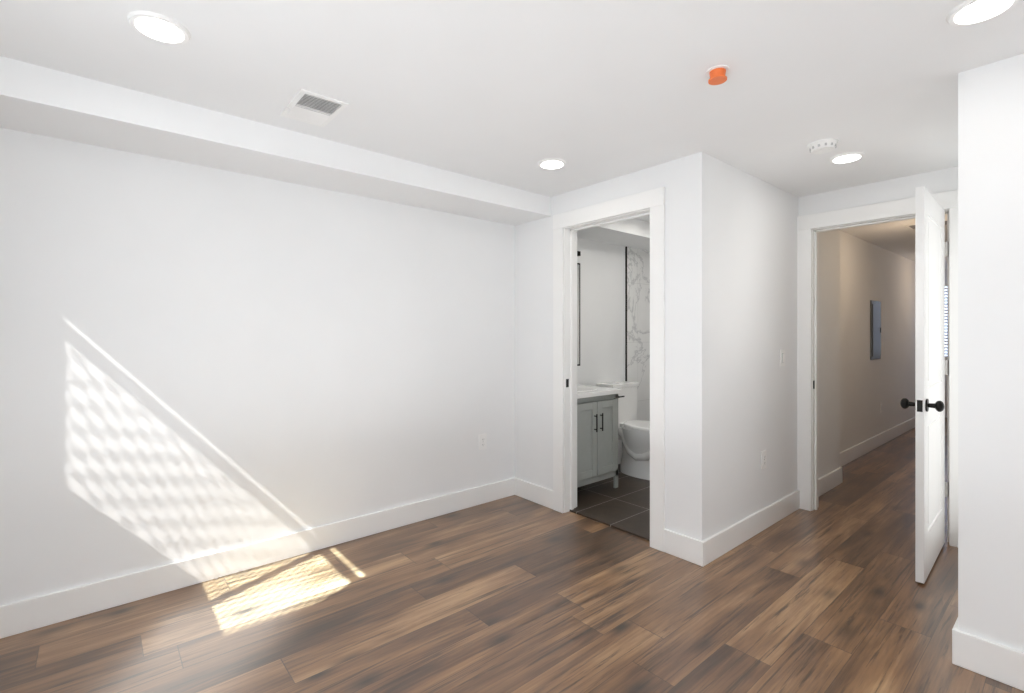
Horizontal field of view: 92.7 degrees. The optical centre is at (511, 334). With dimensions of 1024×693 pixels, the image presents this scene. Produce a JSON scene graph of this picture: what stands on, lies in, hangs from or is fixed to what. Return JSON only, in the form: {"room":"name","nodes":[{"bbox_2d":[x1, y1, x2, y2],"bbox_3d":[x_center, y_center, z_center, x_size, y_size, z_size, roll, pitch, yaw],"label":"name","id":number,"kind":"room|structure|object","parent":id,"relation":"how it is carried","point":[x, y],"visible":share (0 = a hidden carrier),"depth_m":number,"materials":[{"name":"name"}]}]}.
{"room":"empty bedroom","nodes":[
{"label":"empty bedroom","id":0,"kind":"room"},
{"bbox_2d":[0,128,624,605],"bbox_3d":[1.590,0.133,5.347,10.650,2.295,0.140,0,0,-40],"label":"wall","id":1,"kind":"structure","parent":0,"point":[198,360],"depth_m":2.61,"materials":[{"name":"paint"}]},
{"bbox_2d":[0,477,515,638],"bbox_3d":[-1.171,1.212,2.898,3.150,0.135,0.016,0,0,-40],"label":"baseboard","id":2,"kind":"structure","parent":1,"relation":"attached to","point":[22,616],"depth_m":2.57,"materials":[{"name":"paint"}]},
{"bbox_2d":[479,434,486,449],"bbox_3d":[-0.221,0.814,3.710,0.070,0.116,0.009,0,0,-40],"label":"outlet","id":3,"kind":"object","parent":1,"relation":"attached to","point":[482,441],"visible":1,"depth_m":3.71,"materials":[{"name":"white plastic"}]},
{"bbox_2d":[577,263,579,365],"bbox_3d":[0.373,-0.180,4.200,0.610,0.920,0.028,0,0,-40],"label":"bathroom mirror","id":4,"kind":"object","parent":1,"relation":"attached to","point":[578,314],"visible":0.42,"depth_m":4.37,"materials":[{"name":"grey mirror"}]},
{"bbox_2d":[625,246,649,420],"bbox_3d":[1.403,0.197,5.088,0.712,2.143,0.013,0,0,-40],"label":"tile","id":5,"kind":"structure","parent":1,"relation":"attached to","point":[637,315],"depth_m":4.99,"materials":[{"name":"white tile"}]},
{"bbox_2d":[0,417,1023,692],"bbox_3d":[3.146,1.330,3.625,10.790,0.100,4.780,0,0,-40],"label":"floor","id":6,"kind":"structure","parent":0,"point":[514,593],"depth_m":2.21,"materials":[{"name":"brown wood"}]},
{"bbox_2d":[0,0,1023,268],"bbox_3d":[3.146,-1.056,3.625,10.790,0.158,4.780,0,0,-40],"label":"ceiling","id":7,"kind":"structure","parent":0,"point":[514,92],"depth_m":1.90,"materials":[{"name":"paint"}]},
{"bbox_2d":[127,11,190,44],"bbox_3d":[-1.165,-1.010,1.617,0.172,0.010,0.172,0,0,-40],"label":"recessed light","id":8,"kind":"object","parent":7,"relation":"in","point":[158,27],"visible":1,"depth_m":1.60,"materials":[{"name":"white plastic"}]},
{"bbox_2d":[280,89,348,127],"bbox_3d":[-0.894,-1.009,2.199,0.202,0.012,0.310,0,0,-40],"label":"ceiling vent","id":9,"kind":"object","parent":7,"relation":"in","point":[309,107],"visible":1,"depth_m":2.18,"materials":[{"name":"white plastic"}]},
{"bbox_2d":[0,56,649,250],"bbox_3d":[-0.232,-0.945,3.438,5.340,0.140,0.410,0,0,-40],"label":"soffit","id":10,"kind":"structure","parent":7,"relation":"attached to","point":[39,100],"depth_m":2.37,"materials":[{"name":"paint"}]},
{"bbox_2d":[538,158,566,168],"bbox_3d":[0.237,-1.010,2.898,0.172,0.010,0.172,0,0,-40],"label":"recessed light","id":11,"kind":"object","parent":7,"relation":"in","point":[552,163],"visible":1,"depth_m":2.87,"materials":[{"name":"white plastic"}]},
{"bbox_2d":[807,138,838,153],"bbox_3d":[1.652,-0.995,2.598,0.140,0.041,0.140,0,0,-40],"label":"smoke detector","id":12,"kind":"object","parent":7,"relation":"attached to","point":[823,146],"visible":0.98,"depth_m":2.56,"materials":[{"name":"white plastic"}]},
{"bbox_2d":[829,152,864,163],"bbox_3d":[1.917,-1.010,2.799,0.172,0.010,0.172,0,0,-40],"label":"recessed light","id":13,"kind":"object","parent":7,"relation":"in","point":[848,157],"visible":0.94,"depth_m":2.78,"materials":[{"name":"white plastic"}]},
{"bbox_2d":[905,220,946,228],"bbox_3d":[3.877,-1.011,4.456,0.240,0.008,0.420,0,0,-40],"label":"ceiling vent","id":14,"kind":"object","parent":7,"relation":"in","point":[911,226],"visible":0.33,"depth_m":4.53,"materials":[{"name":"white plastic"}]},
{"bbox_2d":[946,0,1018,25],"bbox_3d":[1.461,-1.010,1.516,0.172,0.010,0.172,0,0,-40],"label":"recessed light","id":15,"kind":"object","parent":7,"relation":"in","point":[969,12],"visible":1,"depth_m":1.52,"materials":[{"name":"white plastic"}]},
{"bbox_2d":[570,463,649,540],"bbox_3d":[1.342,1.284,4.080,2.110,0.032,1.470,0,0,-40],"label":"floor","id":16,"kind":"structure","parent":0,"point":[624,506],"depth_m":3.65,"materials":[{"name":"grey tile"}]},
{"bbox_2d":[577,385,621,487],"bbox_3d":[0.530,0.773,4.020,0.601,0.990,0.502,0,0,-40],"label":"bathroom vanity","id":17,"kind":"object","parent":16,"relation":"on","point":[597,433],"visible":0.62,"depth_m":3.86,"materials":[{"name":"grey wood"}]},
{"bbox_2d":[597,381,649,479],"bbox_3d":[1.176,0.860,4.406,0.390,0.816,0.742,0,0,-40],"label":"toilet","id":18,"kind":"object","parent":16,"relation":"on","point":[633,434],"visible":0.69,"depth_m":4.40,"materials":[{"name":"ceramic"}]},
{"bbox_2d":[515,53,1023,651],"bbox_3d":[2.102,0.133,2.646,1.530,2.295,4.640,0,0,-40],"label":"wall","id":19,"kind":"structure","parent":0,"point":[990,351],"depth_m":1.88,"materials":[{"name":"paint"}]},
{"bbox_2d":[516,478,552,508],"bbox_3d":[0.171,1.212,3.735,0.019,0.135,0.418,0,0,-40],"label":"baseboard","id":20,"kind":"structure","parent":19,"relation":"attached to","point":[535,493],"depth_m":3.73,"materials":[{"name":"paint"}]},
{"bbox_2d":[553,187,664,551],"bbox_3d":[0.656,0.205,3.274,0.162,2.150,0.913,0,0,-40],"label":"door frame","id":21,"kind":"structure","parent":19,"relation":"attached to","point":[568,225],"depth_m":3.42,"materials":[{"name":"paint"}]},
{"bbox_2d":[952,621,1023,690],"bbox_3d":[2.312,1.212,1.207,0.019,0.135,1.836,0,0,-40],"label":"baseboard","id":22,"kind":"structure","parent":19,"relation":"attached to","point":[990,659],"depth_m":1.82,"materials":[{"name":"paint"}]},
{"bbox_2d":[713,157,839,534],"bbox_3d":[1.952,0.133,3.555,2.220,2.295,0.120,0,0,-40],"label":"wall","id":23,"kind":"structure","parent":0,"point":[754,304],"depth_m":3.19,"materials":[{"name":"paint"}]},
{"bbox_2d":[696,490,799,566],"bbox_3d":[1.586,1.212,3.155,1.416,0.135,0.016,0,0,-40],"label":"baseboard","id":24,"kind":"structure","parent":23,"relation":"attached to","point":[720,543],"depth_m":3.01,"materials":[{"name":"paint"}]},
{"bbox_2d":[761,450,766,468],"bbox_3d":[1.663,0.825,3.225,0.070,0.116,0.009,0,0,-40],"label":"outlet","id":25,"kind":"object","parent":23,"relation":"attached to","point":[763,459],"visible":1,"depth_m":3.22,"materials":[{"name":"white plastic"}]},
{"bbox_2d":[780,350,784,365],"bbox_3d":[1.899,0.164,3.422,0.070,0.116,0.014,0,0,-40],"label":"light switch","id":26,"kind":"object","parent":23,"relation":"attached to","point":[782,357],"visible":1,"depth_m":3.41,"materials":[{"name":"white plastic"}]},
{"bbox_2d":[819,465,843,495],"bbox_3d":[2.536,1.212,3.962,0.836,0.135,0.016,0,0,-40],"label":"baseboard","id":27,"kind":"structure","parent":23,"relation":"attached to","point":[827,482],"depth_m":4.03,"materials":[{"name":"paint"}]},
{"bbox_2d":[840,230,914,451],"bbox_3d":[4.585,0.133,6.016,5.220,2.295,0.120,0,0,-40],"label":"wall","id":28,"kind":"structure","parent":0,"point":[873,272],"depth_m":5.49,"materials":[{"name":"paint"}]},
{"bbox_2d":[870,300,880,359],"bbox_3d":[4.114,-0.050,5.520,0.380,0.660,0.026,0,0,-40],"label":"electrical panel","id":29,"kind":"object","parent":28,"relation":"attached to","point":[875,329],"visible":1,"depth_m":5.47,"materials":[{"name":"grey metal"}]},
{"bbox_2d":[840,417,914,464],"bbox_3d":[4.675,1.212,6.003,5.100,0.135,0.016,0,0,-40],"label":"baseboard","id":30,"kind":"structure","parent":28,"relation":"attached to","point":[848,455],"depth_m":5.46,"materials":[{"name":"paint"}]},
{"bbox_2d":[798,166,957,215],"bbox_3d":[2.510,0.133,3.255,0.120,2.295,1.060,0,0,-40],"label":"wall","id":31,"kind":"structure","parent":0,"point":[939,181],"depth_m":3.24,"materials":[{"name":"paint"}]},
{"bbox_2d":[797,190,957,546],"bbox_3d":[2.469,0.205,3.303,0.162,2.150,0.943,0,0,-40],"label":"door frame","id":32,"kind":"structure","parent":31,"relation":"attached to","point":[810,227],"depth_m":3.54,"materials":[{"name":"paint"}]},
{"bbox_2d":[900,186,948,583],"bbox_3d":[2.362,0.256,2.752,0.754,2.024,0.177,0,0,-42],"label":"hall door","id":33,"kind":"structure","parent":31,"relation":"in","point":[931,368],"depth_m":2.60,"materials":[{"name":"paint"}]},
{"bbox_2d":[945,269,946,408],"bbox_3d":[7.035,0.133,7.272,0.140,2.295,1.380,0,0,-40],"label":"wall","id":34,"kind":"structure","parent":0,"point":[945,375],"depth_m":7.55,"materials":[{"name":"paint"}]},
{"bbox_2d":[945,283,946,359],"bbox_3d":[6.878,-0.205,7.322,0.026,1.190,0.820,0,0,-40],"label":"blinds","id":35,"kind":"object","parent":34,"relation":"attached to","point":[945,321],"depth_m":7.54,"materials":[{"name":"paint"}]}
]}

